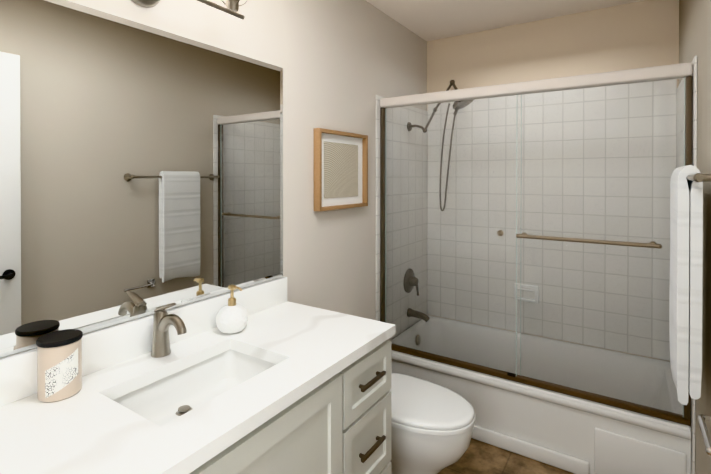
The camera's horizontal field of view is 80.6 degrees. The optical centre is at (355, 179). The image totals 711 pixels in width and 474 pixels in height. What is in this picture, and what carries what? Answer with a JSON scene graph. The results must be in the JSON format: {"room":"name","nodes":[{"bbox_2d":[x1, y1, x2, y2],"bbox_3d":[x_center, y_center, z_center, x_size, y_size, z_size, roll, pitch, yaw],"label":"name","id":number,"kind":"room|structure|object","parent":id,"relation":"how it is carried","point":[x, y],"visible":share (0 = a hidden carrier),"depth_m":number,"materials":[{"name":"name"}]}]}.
{"room":"bathroom","nodes":[
{"label":"bathroom","id":0,"kind":"room"},
{"bbox_2d":[0,0,426,358],"bbox_3d":[-0.451,0.179,1.800,0.120,2.450,3.713,0,0,33],"label":"wall","id":1,"kind":"structure","parent":0,"point":[342,63],"depth_m":2.11,"materials":[{"name":"paint"}]},
{"bbox_2d":[0,0,282,357],"bbox_3d":[-0.739,-0.027,1.238,0.006,0.932,1.520,0,0,33],"label":"mirror","id":2,"kind":"object","parent":1,"relation":"attached to","point":[141,170],"visible":1,"depth_m":1.28,"materials":[{"name":"grey mirror"}]},
{"bbox_2d":[0,277,286,404],"bbox_3d":[-0.731,0.496,1.238,0.022,0.111,1.532,0,0,33],"label":"backsplash","id":3,"kind":"structure","parent":1,"relation":"attached to","point":[102,348],"depth_m":1.26,"materials":[{"name":"white stone"}]},
{"bbox_2d":[131,0,159,6],"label":"sconce","id":4,"kind":"object","parent":1,"relation":"attached to","point":[144,3],"depth_m":1.33,"materials":[{"name":"silver metal"}]},
{"bbox_2d":[196,0,246,19],"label":"sconce","id":5,"kind":"object","parent":1,"relation":"attached to","point":[232,7],"depth_m":1.48,"materials":[{"name":"silver metal"}]},
{"bbox_2d":[314,128,367,211],"bbox_3d":[-0.067,-0.048,2.241,0.038,0.407,0.454,0,0,33],"label":"framed picture","id":6,"kind":"object","parent":1,"relation":"attached to","point":[340,169],"visible":1,"depth_m":2.22,"materials":[{"name":"brown wood"}]},
{"bbox_2d":[376,95,427,339],"bbox_3d":[0.338,0.439,2.893,0.010,1.915,0.780,0,0,33],"label":"wall tile","id":7,"kind":"structure","parent":1,"relation":"attached to","point":[420,249],"depth_m":2.86,"materials":[{"name":"white tile"}]},
{"bbox_2d":[403,80,472,321],"bbox_3d":[0.568,0.162,2.811,0.462,1.633,0.170,0,0,33],"label":"shower fixtures","id":8,"kind":"object","parent":7,"relation":"attached to","point":[410,271],"visible":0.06,"depth_m":2.83,"materials":[{"name":"silver metal"}]},
{"bbox_2d":[366,0,643,40],"bbox_3d":[0.243,-1.103,1.340,1.776,0.120,3.713,0,0,33],"label":"ceiling","id":9,"kind":"structure","parent":0,"point":[428,20],"depth_m":2.65,"materials":[{"name":"beige paint"}]},
{"bbox_2d":[438,439,573,473],"bbox_3d":[0.243,1.466,1.356,1.776,0.120,3.713,0,0,33],"label":"floor","id":10,"kind":"structure","parent":0,"point":[478,457],"depth_m":2.06,"materials":[{"name":"tile"}]},
{"bbox_2d":[176,333,395,473],"bbox_3d":[-0.495,0.999,1.085,0.588,0.820,1.520,0,0,33],"label":"bathroom vanity","id":11,"kind":"object","parent":10,"relation":"on","point":[341,424],"depth_m":1.26,"materials":[{"name":"grey paint"}]},
{"bbox_2d":[0,301,395,473],"bbox_3d":[-0.504,0.570,1.093,0.561,0.036,1.536,0,0,33],"label":"countertop","id":12,"kind":"structure","parent":11,"relation":"on","point":[89,431],"depth_m":1.02,"materials":[{"name":"white stone"}]},
{"bbox_2d":[36,329,82,401],"bbox_3d":[-0.761,0.477,1.080,0.098,0.150,0.098,0,0,33],"label":"candle","id":13,"kind":"object","parent":12,"relation":"on","point":[59,365],"visible":0.98,"depth_m":1.04,"materials":[{"name":"beige wax"}]},
{"bbox_2d":[144,303,191,356],"bbox_3d":[-0.574,0.465,1.296,0.152,0.171,0.057,0,0,33],"label":"faucet","id":14,"kind":"object","parent":12,"relation":"on","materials":[{"name":"silver metal"}]},
{"bbox_2d":[112,345,275,424],"bbox_3d":[-0.433,0.633,1.193,0.298,0.114,0.454,0,0,33],"label":"sink","id":15,"kind":"object","parent":12,"relation":"in","point":[164,396],"depth_m":1.31,"materials":[{"name":"white ceramic"}]},
{"bbox_2d":[216,284,247,333],"bbox_3d":[-0.447,0.466,1.519,0.114,0.166,0.114,0,0,33],"label":"soap dispenser","id":16,"kind":"object","parent":12,"relation":"on","point":[232,317],"visible":1,"depth_m":1.48,"materials":[{"name":"white ceramic"}]},
{"bbox_2d":[389,373,474,473],"bbox_3d":[0.181,1.095,1.965,0.753,0.615,0.424,0,0,33],"label":"toilet","id":17,"kind":"object","parent":10,"relation":"on","point":[432,426],"visible":0.4,"depth_m":1.76,"materials":[{"name":"white ceramic"}]},
{"bbox_2d":[391,315,690,473],"bbox_3d":[0.977,1.220,2.483,1.511,0.356,0.756,0,0,33],"label":"bathtub","id":18,"kind":"object","parent":10,"relation":"on","point":[572,434],"visible":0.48,"depth_m":2.20,"materials":[{"name":"white ceramic"}]},
{"bbox_2d":[380,62,692,425],"bbox_3d":[0.784,0.274,2.180,1.511,1.539,0.106,0,0,33],"label":"shower door","id":19,"kind":"structure","parent":18,"relation":"on","point":[657,73],"depth_m":2.09,"materials":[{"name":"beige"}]},
{"bbox_2d":[427,0,678,361],"bbox_3d":[1.223,0.172,2.853,1.536,2.450,0.120,0,0,33],"label":"wall","id":20,"kind":"structure","parent":0,"point":[641,34],"depth_m":2.70,"materials":[{"name":"beige paint"}]},
{"bbox_2d":[427,79,676,360],"bbox_3d":[1.188,0.230,2.799,1.515,1.615,0.010,0,0,33],"label":"wall tile","id":21,"kind":"structure","parent":20,"relation":"attached to","point":[633,305],"depth_m":2.70,"materials":[{"name":"white tile"}]},
{"bbox_2d":[514,283,538,303],"bbox_3d":[1.137,0.764,2.799,0.156,0.116,0.051,0,0,33],"label":"soap dish","id":22,"kind":"object","parent":21,"relation":"attached to","point":[530,295],"depth_m":2.79,"materials":[{"name":"white ceramic"}]},
{"bbox_2d":[679,0,710,473],"bbox_3d":[0.936,0.184,0.896,0.120,2.450,3.713,0,0,33],"label":"wall","id":23,"kind":"structure","parent":0,"point":[694,28],"depth_m":1.57,"materials":[{"name":"paint"}]},
{"bbox_2d":[676,56,696,473],"bbox_3d":[1.616,0.445,2.061,0.010,1.915,0.780,0,0,33],"label":"wall tile","id":24,"kind":"structure","parent":23,"relation":"attached to","point":[679,143],"depth_m":1.77,"materials":[{"name":"white tile"}]},
{"bbox_2d":[669,165,710,404],"bbox_3d":[1.170,0.348,1.462,0.102,0.791,0.727,0,0,33],"label":"towel","id":25,"kind":"object","parent":23,"relation":"attached to","point":[686,258],"visible":1,"depth_m":1.36,"materials":[{"name":"white fabric"}]},
{"bbox_2d":[698,414,710,455],"bbox_3d":[1.042,0.742,1.226,0.056,0.056,0.240,0,0,33],"label":"paper holder","id":26,"kind":"object","parent":23,"relation":"attached to","point":[702,418],"visible":1,"depth_m":1.23,"materials":[{"name":"silver metal"}]}
]}

